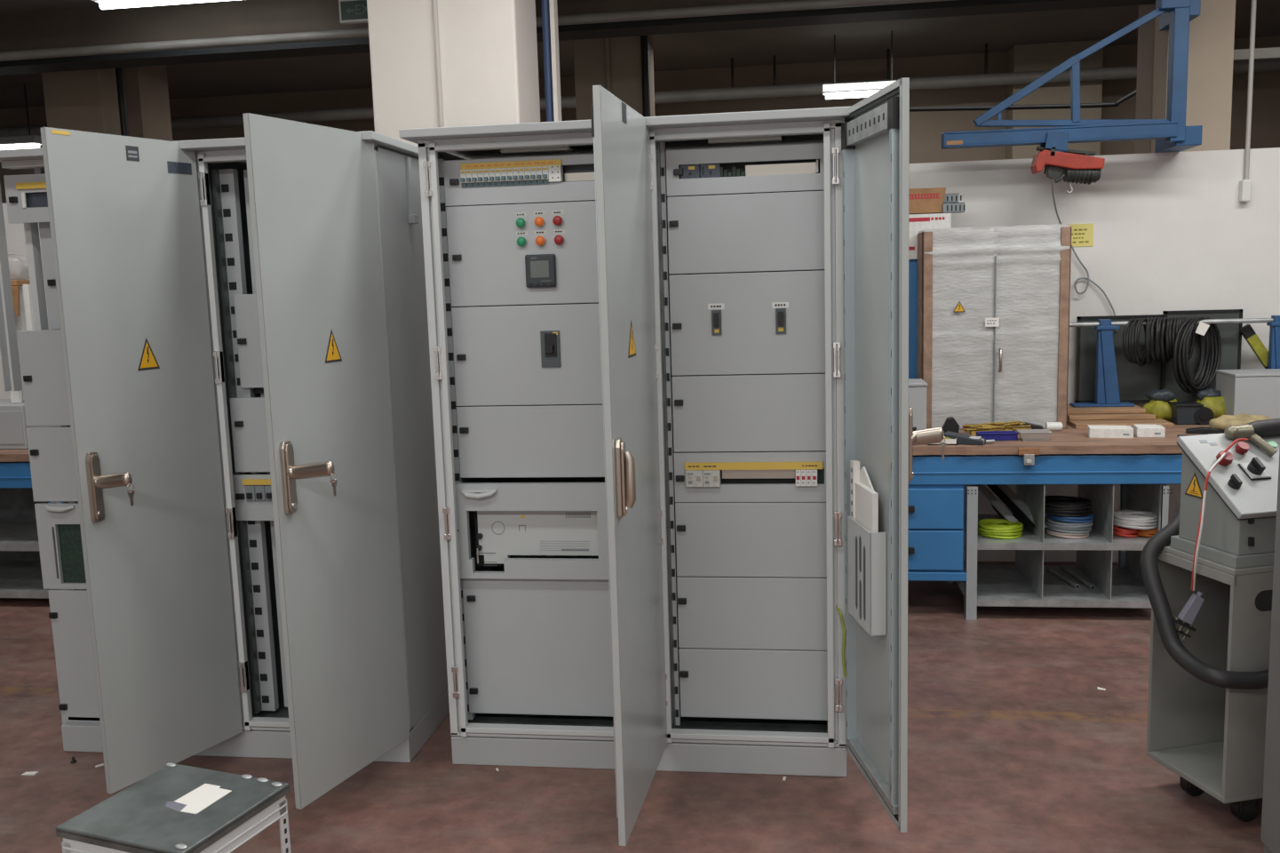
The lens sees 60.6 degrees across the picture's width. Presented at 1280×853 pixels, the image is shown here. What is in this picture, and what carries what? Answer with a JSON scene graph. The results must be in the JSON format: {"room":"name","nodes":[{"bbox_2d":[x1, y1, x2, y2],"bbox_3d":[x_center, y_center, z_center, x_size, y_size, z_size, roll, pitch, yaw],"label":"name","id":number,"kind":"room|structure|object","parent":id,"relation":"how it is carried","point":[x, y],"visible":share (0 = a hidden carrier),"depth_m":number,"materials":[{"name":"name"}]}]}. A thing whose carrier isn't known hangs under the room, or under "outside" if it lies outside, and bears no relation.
{"room":"electrical workshop","nodes":[
{"label":"electrical workshop","id":0,"kind":"room"},
{"bbox_2d":[0,561,1264,852],"bbox_3d":[-1.149,1.224,3.724,17.000,0.100,13.800,-1,8,8],"label":"floor","id":1,"kind":"structure","parent":0,"point":[1014,745],"depth_m":3.55,"materials":[{"name":"concrete"}]},
{"bbox_2d":[0,448,71,589],"bbox_3d":[-4.078,0.492,6.361,2.280,0.820,1.028,-1,8,8],"label":"workbench","id":2,"kind":"object","parent":1,"relation":"on","point":[12,474],"visible":0.02,"depth_m":5.71,"materials":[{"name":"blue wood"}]},
{"bbox_2d":[0,448,29,461],"bbox_3d":[-4.090,0.105,6.308,2.280,0.038,1.028,-1,8,8],"label":"countertop","id":3,"kind":"structure","parent":2,"relation":"on","point":[21,454],"depth_m":5.69,"materials":[{"name":"brown wood"}]},
{"bbox_2d":[0,398,60,449],"bbox_3d":[-3.523,-0.016,6.046,0.533,0.235,0.355,-1,8,8],"label":"equipment box","id":4,"kind":"object","parent":2,"relation":"on","point":[13,425],"visible":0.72,"depth_m":5.85,"materials":[{"name":"grey"}]},
{"bbox_2d":[13,286,26,400],"bbox_3d":[-3.390,-0.453,6.010,0.050,0.629,0.030,-1,8,8],"label":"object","id":5,"kind":"object","parent":4,"relation":"on","point":[19,321],"visible":0.16,"depth_m":5.98,"materials":[{"name":"white plastic"}]},
{"bbox_2d":[10,279,30,286],"bbox_3d":[-3.429,-0.773,5.920,0.260,0.030,0.170,-1,8,8],"label":"wood board","id":6,"kind":"object","parent":5,"relation":"on","point":[13,282],"visible":0.54,"depth_m":5.84,"materials":[{"name":"wood"}]},
{"bbox_2d":[7,254,29,279],"bbox_3d":[-3.381,-0.859,5.905,0.210,0.141,0.131,-1,8,8],"label":"plastic bag","id":7,"kind":"object","parent":6,"relation":"on","point":[18,264],"visible":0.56,"depth_m":5.87,"materials":[{"name":"grey"}]},
{"bbox_2d":[23,284,34,330],"bbox_3d":[-3.265,-0.444,5.892,0.030,0.635,0.030,-1,8,8],"label":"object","id":8,"kind":"object","parent":4,"relation":"on","point":[27,292],"visible":0.36,"depth_m":5.85,"materials":[{"name":"white plastic"}]},
{"bbox_2d":[0,487,73,598],"bbox_3d":[-3.756,0.607,6.144,1.575,0.632,0.636,-1,8,8],"label":"shelf unit","id":9,"kind":"object","parent":1,"relation":"on","point":[20,569],"visible":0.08,"depth_m":6.23,"materials":[{"name":"metal"}]},
{"bbox_2d":[41,68,120,135],"bbox_3d":[-4.079,-1.120,8.470,0.460,3.450,0.550,-1,8,8],"label":"pillar","id":10,"kind":"structure","parent":1,"relation":"on","point":[83,100],"depth_m":8.03,"materials":[{"name":"concrete"}]},
{"bbox_2d":[115,67,128,135],"bbox_3d":[-3.720,-1.084,8.124,0.050,3.450,0.050,3,9,30],"label":"drain pipe","id":11,"kind":"object","parent":1,"relation":"on","point":[119,71],"visible":0.02,"depth_m":7.93,"materials":[{"name":"black"}]},
{"bbox_2d":[123,64,172,141],"bbox_3d":[-3.797,-1.153,8.655,0.190,3.450,0.400,-1,8,8],"label":"pillar","id":12,"kind":"structure","parent":1,"relation":"on","point":[147,91],"depth_m":8.37,"materials":[{"name":"concrete"}]},
{"bbox_2d":[55,762,291,852],"bbox_3d":[-1.071,1.096,2.573,0.369,0.456,0.345,1,8,22],"label":"table","id":13,"kind":"object","parent":1,"relation":"on","point":[145,816],"visible":0.99,"depth_m":2.50,"materials":[{"name":"grey paint"}]},
{"bbox_2d":[174,783,231,813],"bbox_3d":[-1.030,0.871,2.565,0.096,0.001,0.129,1,8,21],"label":"paper label","id":14,"kind":"object","parent":13,"relation":"on","point":[199,799],"visible":1,"depth_m":2.57,"materials":[{"name":"white"}]},
{"bbox_2d":[0,112,449,809],"bbox_3d":[-1.500,0.117,3.755,1.464,2.106,1.192,-1,8,8],"label":"tall cabinet","id":15,"kind":"object","parent":1,"relation":"on","point":[237,325],"visible":1,"depth_m":3.50,"materials":[{"name":"metal"}]},
{"bbox_2d":[366,0,540,146],"bbox_3d":[-0.797,-0.757,5.040,0.655,3.450,0.420,-1,8,8],"label":"pillar","id":16,"kind":"structure","parent":1,"relation":"on","point":[488,48],"depth_m":4.72,"materials":[{"name":"paint"}]},
{"bbox_2d":[431,0,443,127],"bbox_3d":[-0.844,-0.726,4.825,0.022,3.450,0.022,-1,8,8],"label":"conduit","id":17,"kind":"object","parent":16,"relation":"attached to","point":[434,2],"visible":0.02,"depth_m":4.71,"materials":[{"name":"grey"}]},
{"bbox_2d":[540,0,554,121],"bbox_3d":[-0.402,-0.794,5.230,0.038,3.450,0.038,-1,8,8],"label":"downpipe","id":18,"kind":"object","parent":1,"relation":"on","point":[545,4],"visible":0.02,"depth_m":5.09,"materials":[{"name":"blue"}]},
{"bbox_2d":[548,0,561,121],"bbox_3d":[-0.366,-0.795,5.230,0.020,3.450,0.080,-1,8,8],"label":"duct","id":19,"kind":"object","parent":1,"relation":"on","point":[553,10],"visible":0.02,"depth_m":5.08,"materials":[{"name":"metal"}]},
{"bbox_2d":[573,34,654,119],"bbox_3d":[-0.137,-1.188,8.088,0.502,3.450,0.500,-1,8,8],"label":"pillar","id":20,"kind":"structure","parent":1,"relation":"on","point":[625,51],"depth_m":7.67,"materials":[{"name":"concrete"}]},
{"bbox_2d":[604,37,611,92],"bbox_3d":[-0.183,-1.151,7.830,0.033,3.450,0.033,3,9,30],"label":"conduit","id":21,"kind":"object","parent":20,"relation":"attached to","point":[606,40],"visible":0.02,"depth_m":7.63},
{"bbox_2d":[640,35,650,117],"bbox_3d":[0.077,-1.154,7.788,0.050,3.450,0.050,3,9,30],"label":"drain pipe","id":22,"kind":"object","parent":20,"relation":"attached to","point":[644,39],"visible":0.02,"depth_m":7.60,"materials":[{"name":"black"}]},
{"bbox_2d":[399,77,944,845],"bbox_3d":[0.082,0.106,3.475,1.596,2.106,1.306,-1,8,8],"label":"tall cabinet","id":23,"kind":"object","parent":1,"relation":"on","point":[663,350],"visible":1,"depth_m":3.52,"materials":[{"name":"metal"}]},
{"bbox_2d":[466,161,553,166],"bbox_3d":[-0.417,-0.839,3.510,0.287,0.004,0.001,-1,8,8],"label":"label strip","id":24,"kind":"object","parent":23,"relation":"attached to","point":[468,163],"depth_m":3.51,"materials":[{"name":"yellow"}]},
{"bbox_2d":[479,512,590,565],"bbox_3d":[-0.355,0.382,3.699,0.390,0.185,0.001,-1,8,8],"label":"panel","id":25,"kind":"object","parent":23,"relation":"attached to","point":[502,535],"depth_m":3.70,"materials":[{"name":"grey"}]},
{"bbox_2d":[500,145,573,155],"bbox_3d":[-0.334,-0.896,3.560,0.225,0.014,0.080,-1,8,8],"label":"light","id":26,"kind":"object","parent":23,"relation":"attached to","point":[565,148],"depth_m":3.53,"materials":[{"name":"white plastic"}]},
{"bbox_2d":[468,712,827,732],"bbox_3d":[0.056,0.997,3.951,1.322,0.012,0.557,-1,8,8],"label":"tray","id":27,"kind":"object","parent":23,"relation":"on","point":[686,722],"depth_m":3.76,"materials":[{"name":"metal"}]},
{"bbox_2d":[707,135,781,145],"bbox_3d":[0.333,-0.904,3.466,0.230,0.014,0.080,-1,8,8],"label":"light","id":28,"kind":"object","parent":23,"relation":"attached to","point":[768,139],"depth_m":3.43,"materials":[{"name":"white plastic"}]},
{"bbox_2d":[850,460,859,519],"bbox_3d":[0.642,0.332,3.269,0.021,0.464,0.033,-2,8,-5],"label":"leaflet","id":29,"kind":"object","parent":23,"relation":"in","point":[854,465],"visible":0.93,"depth_m":3.24,"materials":[{"name":"white paper"}]},
{"bbox_2d":[854,466,878,532],"bbox_3d":[0.657,0.349,3.180,0.023,0.454,0.200,-2,8,-5],"label":"stack","id":30,"kind":"object","parent":23,"relation":"in","point":[866,500],"visible":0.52,"depth_m":3.14,"materials":[{"name":"white paper"}]},
{"bbox_2d":[1005,39,1103,159],"bbox_3d":[3.511,-1.472,9.375,0.708,3.450,0.300,-1,8,8],"label":"pillar","id":31,"kind":"structure","parent":1,"relation":"on","point":[1040,56],"depth_m":9.05,"materials":[{"name":"concrete"}]},
{"bbox_2d":[946,484,1172,619],"bbox_3d":[2.004,0.542,5.331,0.907,0.632,0.637,-1,8,8],"label":"shelf unit","id":32,"kind":"object","parent":1,"relation":"on","point":[1027,583],"depth_m":5.13,"materials":[{"name":"silver metal"}]},
{"bbox_2d":[974,484,1023,526],"bbox_3d":[1.756,0.378,5.397,0.044,0.161,0.410,-3,8,-12],"label":"bar","id":33,"kind":"object","parent":32,"relation":"on","point":[999,506],"visible":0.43,"depth_m":5.39,"materials":[{"name":"grey"}]},
{"bbox_2d":[986,484,1034,528],"bbox_3d":[1.815,0.377,5.388,0.044,0.161,0.410,-3,8,-12],"label":"bar","id":34,"kind":"object","parent":32,"relation":"on","point":[1018,512],"visible":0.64,"depth_m":5.36,"materials":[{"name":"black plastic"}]},
{"bbox_2d":[996,484,1047,527],"bbox_3d":[1.865,0.377,5.381,0.044,0.161,0.410,-3,8,-12],"label":"bar","id":35,"kind":"object","parent":32,"relation":"on","point":[1005,488],"visible":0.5,"depth_m":5.39,"materials":[{"name":"grey"}]},
{"bbox_2d":[907,422,1216,580],"bbox_3d":[2.069,0.418,5.483,2.200,0.832,1.048,-1,8,8],"label":"workbench","id":36,"kind":"object","parent":1,"relation":"on","point":[936,488],"depth_m":5.03,"materials":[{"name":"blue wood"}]},
{"bbox_2d":[908,259,917,378],"bbox_3d":[1.392,-0.458,5.885,0.201,0.861,0.164,-1,8,8],"label":"case","id":37,"kind":"object","parent":36,"relation":"on","point":[912,263],"visible":0.05,"depth_m":5.78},
{"bbox_2d":[908,213,951,259],"bbox_3d":[1.451,-1.001,5.803,0.353,0.232,0.201,-1,8,8],"label":"carton","id":38,"kind":"object","parent":37,"relation":"on","point":[917,222],"visible":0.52,"depth_m":5.69,"materials":[{"name":"white"}]},
{"bbox_2d":[908,216,944,250],"bbox_3d":[1.426,-1.002,5.705,0.311,0.165,0.001,-1,8,8],"label":"print","id":39,"kind":"object","parent":38,"relation":"attached to","point":[916,224],"depth_m":5.69,"materials":[{"name":"red"}]},
{"bbox_2d":[908,187,946,214],"bbox_3d":[1.439,-1.181,5.780,0.320,0.131,0.181,-1,8,8],"label":"carton","id":40,"kind":"object","parent":38,"relation":"on","point":[922,201],"visible":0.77,"depth_m":5.68,"materials":[{"name":"cardboard"}]},
{"bbox_2d":[941,202,965,213],"bbox_3d":[1.624,-1.137,5.699,0.116,0.050,0.060,-2,8,-2],"label":"duct offcut","id":41,"kind":"object","parent":38,"relation":"on","point":[947,207],"visible":1,"depth_m":5.67,"materials":[{"name":"grey plastic"}]},
{"bbox_2d":[908,378,927,430],"bbox_3d":[1.231,-0.076,5.253,0.263,0.281,0.243,-1,8,8],"label":"equipment box","id":42,"kind":"object","parent":36,"relation":"on","point":[917,386],"visible":0.28,"depth_m":5.13,"materials":[{"name":"grey"}]},
{"bbox_2d":[944,430,985,445],"bbox_3d":[1.511,0.054,5.100,0.184,0.049,0.090,2,9,28],"label":"tool case","id":43,"kind":"object","parent":36,"relation":"on","point":[962,439],"visible":0.9,"depth_m":5.07,"materials":[{"name":"grey plastic"}]},
{"bbox_2d":[916,223,1071,429],"bbox_3d":[1.784,-0.501,5.563,0.706,1.006,0.289,-1,8,8],"label":"cabinet","id":44,"kind":"object","parent":36,"relation":"on","point":[993,302],"visible":0.95,"depth_m":5.46,"materials":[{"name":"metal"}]},
{"bbox_2d":[962,420,1031,435],"bbox_3d":[1.752,0.003,5.363,0.329,0.065,0.080,-1,8,8],"label":"bundle","id":45,"kind":"object","parent":36,"relation":"on","point":[995,425],"visible":0.76,"depth_m":5.36,"materials":[{"name":"yellow plastic"}]},
{"bbox_2d":[976,430,1018,440],"bbox_3d":[1.686,0.044,5.175,0.190,0.038,0.064,-1,8,5],"label":"tray","id":46,"kind":"object","parent":36,"relation":"on","point":[997,435],"visible":0.81,"depth_m":5.15,"materials":[{"name":"blue"}]},
{"bbox_2d":[1016,429,1052,441],"bbox_3d":[1.847,0.041,5.135,0.146,0.045,0.096,-1,8,8],"label":"clear container","id":47,"kind":"object","parent":36,"relation":"on","point":[1024,434],"visible":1,"depth_m":5.10,"materials":[{"name":"grey plastic"}]},
{"bbox_2d":[912,422,1208,454],"bbox_3d":[2.059,0.036,5.441,2.200,0.038,1.028,-1,8,8],"label":"countertop","id":48,"kind":"structure","parent":36,"relation":"on","point":[1070,440],"depth_m":5.01,"materials":[{"name":"brown wood"}]},
{"bbox_2d":[1087,424,1133,437],"bbox_3d":[2.220,0.024,5.173,0.190,0.047,0.111,1,8,17],"label":"carton","id":49,"kind":"object","parent":36,"relation":"on","point":[1093,431],"visible":1,"depth_m":5.13,"materials":[{"name":"cardboard"}]},
{"bbox_2d":[1074,314,1162,402],"bbox_3d":[2.557,-0.358,5.838,0.441,0.464,0.026,-1,8,8],"label":"panel","id":50,"kind":"object","parent":36,"relation":"on","point":[1135,382],"visible":0.57,"depth_m":5.84,"materials":[{"name":"black plastic"}]},
{"bbox_2d":[1066,418,1173,428],"bbox_3d":[2.429,-0.033,5.639,0.460,0.022,0.440,-1,8,8],"label":"plank","id":51,"kind":"object","parent":36,"relation":"on","point":[1077,424],"visible":0.47,"depth_m":5.47,"materials":[{"name":"wood"}]},
{"bbox_2d":[1067,413,1155,420],"bbox_3d":[2.418,-0.066,5.707,0.420,0.022,0.300,-1,8,8],"label":"plank","id":52,"kind":"object","parent":51,"relation":"on","point":[1101,416],"visible":0.48,"depth_m":5.57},
{"bbox_2d":[1067,404,1145,413],"bbox_3d":[2.397,-0.093,5.737,0.410,0.022,0.240,-1,8,8],"label":"plank","id":53,"kind":"object","parent":52,"relation":"on","point":[1135,409],"visible":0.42,"depth_m":5.63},
{"bbox_2d":[1069,318,1134,406],"bbox_3d":[2.418,-0.333,5.721,0.300,0.451,0.100,-1,8,8],"label":"stand","id":54,"kind":"object","parent":53,"relation":"on","point":[1107,391],"visible":1,"depth_m":5.70,"materials":[{"name":"metal"}]},
{"bbox_2d":[1069,318,1273,326],"bbox_3d":[2.844,-0.537,5.633,1.294,0.024,0.024,-1,8,8],"label":"rod","id":55,"kind":"object","parent":54,"relation":"on","point":[1244,320],"visible":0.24,"depth_m":5.61,"materials":[{"name":"metal"}]},
{"bbox_2d":[1122,318,1155,366],"bbox_3d":[2.588,-0.434,5.672,0.213,0.252,0.060,-6,9,-29],"label":"cable coil","id":56,"kind":"object","parent":55,"relation":"hanging from","point":[1142,356],"visible":0.79,"depth_m":5.64,"materials":[{"name":"black"}]},
{"bbox_2d":[1144,317,1173,364],"bbox_3d":[2.692,-0.444,5.657,0.186,0.242,0.120,-1,8,8],"label":"cable coil","id":57,"kind":"object","parent":55,"relation":"hanging from","point":[1164,354],"visible":0.96,"depth_m":5.62,"materials":[{"name":"black"}]},
{"bbox_2d":[1171,316,1195,359],"bbox_3d":[2.795,-0.446,5.643,0.157,0.240,0.082,-9,11,-43],"label":"cable coil","id":58,"kind":"object","parent":55,"relation":"hanging from","point":[1177,321],"visible":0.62,"depth_m":5.61,"materials":[{"name":"black"}]},
{"bbox_2d":[1173,316,1221,393],"bbox_3d":[2.866,-0.368,5.647,0.334,0.398,0.063,-6,9,-27],"label":"cable coil","id":59,"kind":"object","parent":55,"relation":"hanging from","point":[1210,344],"visible":0.9,"depth_m":5.65,"materials":[{"name":"black"}]},
{"bbox_2d":[1133,423,1165,437],"bbox_3d":[2.399,0.020,5.164,0.120,0.047,0.111,0,8,15],"label":"carton","id":60,"kind":"object","parent":36,"relation":"on","point":[1139,430],"visible":0.93,"depth_m":5.12,"materials":[{"name":"cardboard"}]},
{"bbox_2d":[1142,398,1177,421],"bbox_3d":[2.676,-0.089,5.604,0.197,0.127,0.151,2,9,28],"label":"bag","id":61,"kind":"object","parent":36,"relation":"on","point":[1162,409],"visible":0.48,"depth_m":5.56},
{"bbox_2d":[1145,388,1176,401],"bbox_3d":[2.663,-0.161,5.601,0.140,0.063,0.091,-1,8,8],"label":"plastic film","id":62,"kind":"object","parent":61,"relation":"on","point":[1164,394],"visible":1,"depth_m":5.57,"materials":[{"name":"grey plastic"}]},
{"bbox_2d":[1167,401,1203,424],"bbox_3d":[2.740,-0.066,5.509,0.132,0.105,0.132,-1,8,8],"label":"waste bin","id":63,"kind":"object","parent":36,"relation":"on","point":[1182,412],"visible":0.98,"depth_m":5.46,"materials":[{"name":"black plastic"}]},
{"bbox_2d":[1160,309,1243,401],"bbox_3d":[2.945,-0.332,5.752,0.384,0.555,0.026,-1,8,8],"label":"panel","id":64,"kind":"object","parent":36,"relation":"on","point":[1230,334],"visible":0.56,"depth_m":5.72,"materials":[{"name":"black plastic"}]},
{"bbox_2d":[1194,405,1214,424],"bbox_3d":[2.807,-0.055,5.464,0.090,0.089,0.054,-1,8,8],"label":"cable reel","id":65,"kind":"object","parent":36,"relation":"on","point":[1203,415],"visible":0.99,"depth_m":5.44,"materials":[{"name":"black plastic"}]},
{"bbox_2d":[1196,396,1225,418],"bbox_3d":[2.908,-0.088,5.540,0.225,0.130,0.154,-1,8,8],"label":"bag","id":66,"kind":"object","parent":36,"relation":"on","point":[1217,405],"visible":0.28,"depth_m":5.49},
{"bbox_2d":[1208,413,1272,429],"bbox_3d":[2.844,-0.016,5.154,0.314,0.094,0.166,-1,8,8],"label":"rag","id":67,"kind":"object","parent":36,"relation":"on","point":[1222,422],"visible":0.5,"depth_m":5.13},
{"bbox_2d":[1215,368,1279,418],"bbox_3d":[3.137,-0.148,5.458,0.426,0.255,0.258,-1,8,8],"label":"equipment box","id":68,"kind":"object","parent":36,"relation":"on","point":[1257,391],"visible":0.75,"depth_m":5.35,"materials":[{"name":"grey"}]},
{"bbox_2d":[1266,315,1279,368],"bbox_3d":[3.254,-0.306,5.608,0.300,0.523,0.100,-1,8,8],"label":"stand","id":69,"kind":"object","parent":36,"relation":"on","point":[1274,345],"visible":0.54,"depth_m":5.58,"materials":[{"name":"metal"}]},
{"bbox_2d":[1239,324,1268,368],"bbox_3d":[3.268,-0.300,5.663,0.330,0.463,0.030,-1,8,8],"label":"strut","id":70,"kind":"object","parent":69,"relation":"attached to","point":[1247,331],"visible":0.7,"depth_m":5.64,"materials":[{"name":"yellow metal"}]},
{"bbox_2d":[1134,4,1155,153],"bbox_3d":[3.136,-1.109,6.771,0.100,3.450,0.310,-1,8,8],"label":"pillar","id":71,"kind":"structure","parent":1,"relation":"on","point":[1146,32],"depth_m":6.62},
{"bbox_2d":[1146,543,1273,821],"bbox_3d":[1.835,0.748,3.276,0.461,0.782,0.334,-3,8,-12],"label":"equipment cart","id":72,"kind":"object","parent":1,"relation":"on","point":[1213,737],"visible":0.69,"depth_m":3.33,"materials":[{"name":"paint"}]},
{"bbox_2d":[1140,500,1268,689],"bbox_3d":[1.671,0.447,3.232,0.345,0.507,0.555,-1,8,8],"label":"hose","id":73,"kind":"object","parent":72,"relation":"hanging from","point":[1170,638],"visible":0.66,"depth_m":3.19,"materials":[{"name":"grey"}]},
{"bbox_2d":[1170,433,1279,568],"bbox_3d":[1.808,0.199,3.160,0.412,0.339,0.282,-3,8,-12],"label":"control console","id":74,"kind":"object","parent":72,"relation":"on","point":[1238,531],"visible":0.94,"depth_m":3.10,"materials":[{"name":"grey paint"}]},
{"bbox_2d":[1191,454,1226,590],"bbox_3d":[1.620,0.284,3.119,0.077,0.406,0.087,2,9,25],"label":"lead","id":75,"kind":"object","parent":74,"relation":"hanging from","point":[1209,472],"visible":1,"depth_m":3.09,"materials":[{"name":"red plastic"}]},
{"bbox_2d":[1192,452,1226,590],"bbox_3d":[1.620,0.282,3.116,0.074,0.411,0.093,2,9,26],"label":"lead","id":76,"kind":"object","parent":74,"relation":"hanging from","point":[1225,453],"visible":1,"depth_m":3.09,"materials":[{"name":"white plastic"}]},
{"bbox_2d":[1173,590,1204,639],"bbox_3d":[1.596,0.553,3.207,0.096,0.148,0.036,-1,8,8],"label":"plug","id":77,"kind":"object","parent":76,"relation":"hanging from","point":[1188,613],"visible":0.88,"depth_m":3.19,"materials":[{"name":"grey"}]},
{"bbox_2d":[1227,473,1242,489],"bbox_3d":[1.663,0.154,3.060,0.035,0.042,0.041,-1,8,8],"label":"switch","id":78,"kind":"object","parent":74,"relation":"attached to","point":[1234,481],"depth_m":3.06,"materials":[{"name":"black plastic"}]},
{"bbox_2d":[1224,423,1277,456],"bbox_3d":[1.787,0.038,3.209,0.138,0.090,0.067,2,8,23],"label":"gun","id":79,"kind":"object","parent":74,"relation":"on","point":[1245,431],"visible":0.98,"depth_m":3.20,"materials":[{"name":"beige metal"}]},
{"bbox_2d":[1240,462,1270,478],"bbox_3d":[1.750,0.126,3.118,0.062,0.040,0.052,-3,8,-12],"label":"switch plate","id":80,"kind":"object","parent":74,"relation":"attached to","point":[1247,470],"depth_m":3.10,"materials":[{"name":"grey"}]},
{"bbox_2d":[1247,456,1265,475],"bbox_3d":[1.748,0.112,3.104,0.044,0.048,0.052,-1,8,8],"label":"switch","id":81,"kind":"object","parent":74,"relation":"attached to","point":[1255,467],"depth_m":3.10,"materials":[{"name":"black plastic"}]},
{"bbox_2d":[1247,418,1279,436],"bbox_3d":[1.886,0.001,3.241,0.252,0.050,0.049,-4,8,-14],"label":"hose nozzle","id":82,"kind":"object","parent":74,"relation":"on","point":[1263,427],"visible":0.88,"depth_m":3.21,"materials":[{"name":"grey"}]},
{"bbox_2d":[1260,447,1279,852],"bbox_3d":[1.890,0.386,2.552,0.600,1.690,0.440,-1,8,8],"label":"enclosure","id":83,"kind":"object","parent":1,"relation":"on","point":[1270,815],"visible":1,"depth_m":2.81,"materials":[{"name":"grey metal"}]},
{"bbox_2d":[0,147,1279,562],"bbox_3d":[-0.779,-0.317,6.475,17.000,2.195,0.220,-1,8,8],"label":"wall","id":84,"kind":"structure","parent":0,"point":[1172,231],"depth_m":5.79,"materials":[{"name":"paint"}]},
{"bbox_2d":[1069,222,1093,246],"bbox_3d":[2.338,-1.017,5.828,0.142,0.119,0.004,-1,8,8],"label":"notice","id":85,"kind":"object","parent":84,"relation":"attached to","point":[1082,234],"visible":0.84,"depth_m":5.83,"materials":[{"name":"yellow"}]},
{"bbox_2d":[1071,228,1089,243],"bbox_3d":[2.329,-1.013,5.828,0.112,0.073,0.001,-1,8,8],"label":"print","id":86,"kind":"object","parent":85,"relation":"attached to","point":[1078,235],"depth_m":5.83},
{"bbox_2d":[1151,0,1235,152],"bbox_3d":[2.892,-2.068,5.719,0.320,1.255,0.220,-1,8,8],"label":"pillar","id":87,"kind":"structure","parent":84,"relation":"on","point":[1212,34],"depth_m":5.65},
{"bbox_2d":[941,0,1202,152],"bbox_3d":[2.162,-1.808,5.572,1.240,0.823,0.360,-1,8,8],"label":"crane","id":88,"kind":"object","parent":87,"relation":"attached to","point":[1171,134],"visible":1,"depth_m":5.42,"materials":[{"name":"metal"}]},
{"bbox_2d":[1030,131,1105,193],"bbox_3d":[2.148,-1.324,5.509,0.333,0.303,0.120,-1,8,8],"label":"electric hoist","id":89,"kind":"object","parent":88,"relation":"hanging from","point":[1071,165],"visible":1,"depth_m":5.46,"materials":[{"name":"metal"}]},
{"bbox_2d":[1049,177,1117,330],"bbox_3d":[2.280,-0.892,5.742,0.489,0.795,0.169,-5,8,-21],"label":"cord","id":90,"kind":"object","parent":89,"relation":"hanging from","point":[1054,204],"visible":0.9,"depth_m":5.82,"materials":[{"name":"grey rubber"}]},
{"bbox_2d":[1238,0,1256,201],"bbox_3d":[3.109,-1.919,5.572,0.045,1.524,0.050,-1,8,8],"label":"conduit","id":91,"kind":"object","parent":84,"relation":"attached to","point":[1244,185],"visible":1,"depth_m":5.62,"materials":[{"name":"grey"}]},
{"bbox_2d":[1233,47,1279,61],"bbox_3d":[5.322,-1.959,5.395,4.580,0.050,0.040,-1,8,8],"label":"trim","id":92,"kind":"structure","parent":84,"relation":"attached to","point":[1260,53],"depth_m":5.67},
{"bbox_2d":[0,0,1279,108],"bbox_3d":[-1.257,-2.318,3.246,17.000,0.150,13.800,-1,8,8],"label":"ceiling","id":93,"kind":"structure","parent":0,"point":[956,35],"depth_m":8.87,"materials":[{"name":"concrete"}]},
{"bbox_2d":[0,83,41,150],"bbox_3d":[-5.497,-2.678,9.495,0.593,0.551,0.180,-1,8,8],"label":"fluorescent light","id":94,"kind":"object","parent":93,"relation":"hanging from","point":[18,142],"visible":0.85,"depth_m":9.46,"materials":[{"name":"white plastic"}]},
{"bbox_2d":[91,0,232,9],"bbox_3d":[-2.594,-2.552,6.400,1.250,0.149,0.180,-1,8,8],"label":"fluorescent light","id":95,"kind":"object","parent":93,"relation":"hanging from","point":[104,4],"visible":1,"depth_m":6.44,"materials":[{"name":"white plastic"}]},
{"bbox_2d":[338,0,368,24],"bbox_3d":[-1.483,-2.418,6.015,0.355,0.377,0.042,-1,8,8],"label":"exit sign","id":96,"kind":"object","parent":93,"relation":"hanging from","point":[351,11],"visible":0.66,"depth_m":6.03,"materials":[{"name":"teal"}]},
{"bbox_2d":[0,0,790,51],"bbox_3d":[-0.765,-2.602,6.756,17.000,0.255,0.340,-1,8,8],"label":"beam","id":97,"kind":"structure","parent":93,"relation":"attached to","point":[83,26],"depth_m":6.90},
{"bbox_2d":[0,0,954,61],"bbox_3d":[-0.799,-2.386,6.496,17.000,0.053,0.056,-1,8,8],"label":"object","id":98,"kind":"structure","parent":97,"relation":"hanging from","point":[792,4],"depth_m":6.60,"materials":[{"name":"metal"}]},
{"bbox_2d":[0,0,1155,75],"bbox_3d":[-0.759,-2.440,6.788,17.000,0.075,0.240,-1,8,8],"label":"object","id":99,"kind":"structure","parent":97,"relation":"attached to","point":[957,7],"depth_m":6.62,"materials":[{"name":"grey metal"}]},
{"bbox_2d":[731,57,733,87],"bbox_3d":[0.783,-2.998,9.288,0.021,0.240,0.024,-1,8,8],"label":"rod","id":100,"kind":"object","parent":93,"relation":"hanging from","point":[732,59],"visible":1,"depth_m":9.28,"materials":[{"name":"grey metal"}]},
{"bbox_2d":[0,58,1279,136],"bbox_3d":[-0.384,-2.816,9.476,17.000,0.100,0.100,-1,8,8],"label":"pipe","id":101,"kind":"object","parent":100,"relation":"hanging from","point":[1126,72],"visible":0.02,"depth_m":9.24,"materials":[{"name":"metal"}]},
{"bbox_2d":[822,31,895,99],"bbox_3d":[1.727,-2.794,8.472,0.620,0.483,0.180,-1,8,8],"label":"fluorescent light","id":102,"kind":"object","parent":93,"relation":"hanging from","point":[854,90],"visible":0.77,"depth_m":8.45,"materials":[{"name":"white plastic"}]},
{"bbox_2d":[0,36,1279,203],"bbox_3d":[-0.272,-1.463,10.159,17.000,3.450,0.200,-1,8,8],"label":"wall","id":103,"kind":"structure","parent":0,"point":[926,128],"depth_m":9.54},
{"bbox_2d":[909,88,1136,111],"bbox_3d":[3.055,-2.566,8.420,1.973,0.271,0.036,-1,8,8],"label":"pipe","id":104,"kind":"object","parent":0,"point":[1129,95],"visible":0.73,"depth_m":8.43,"materials":[{"name":"grey metal"}]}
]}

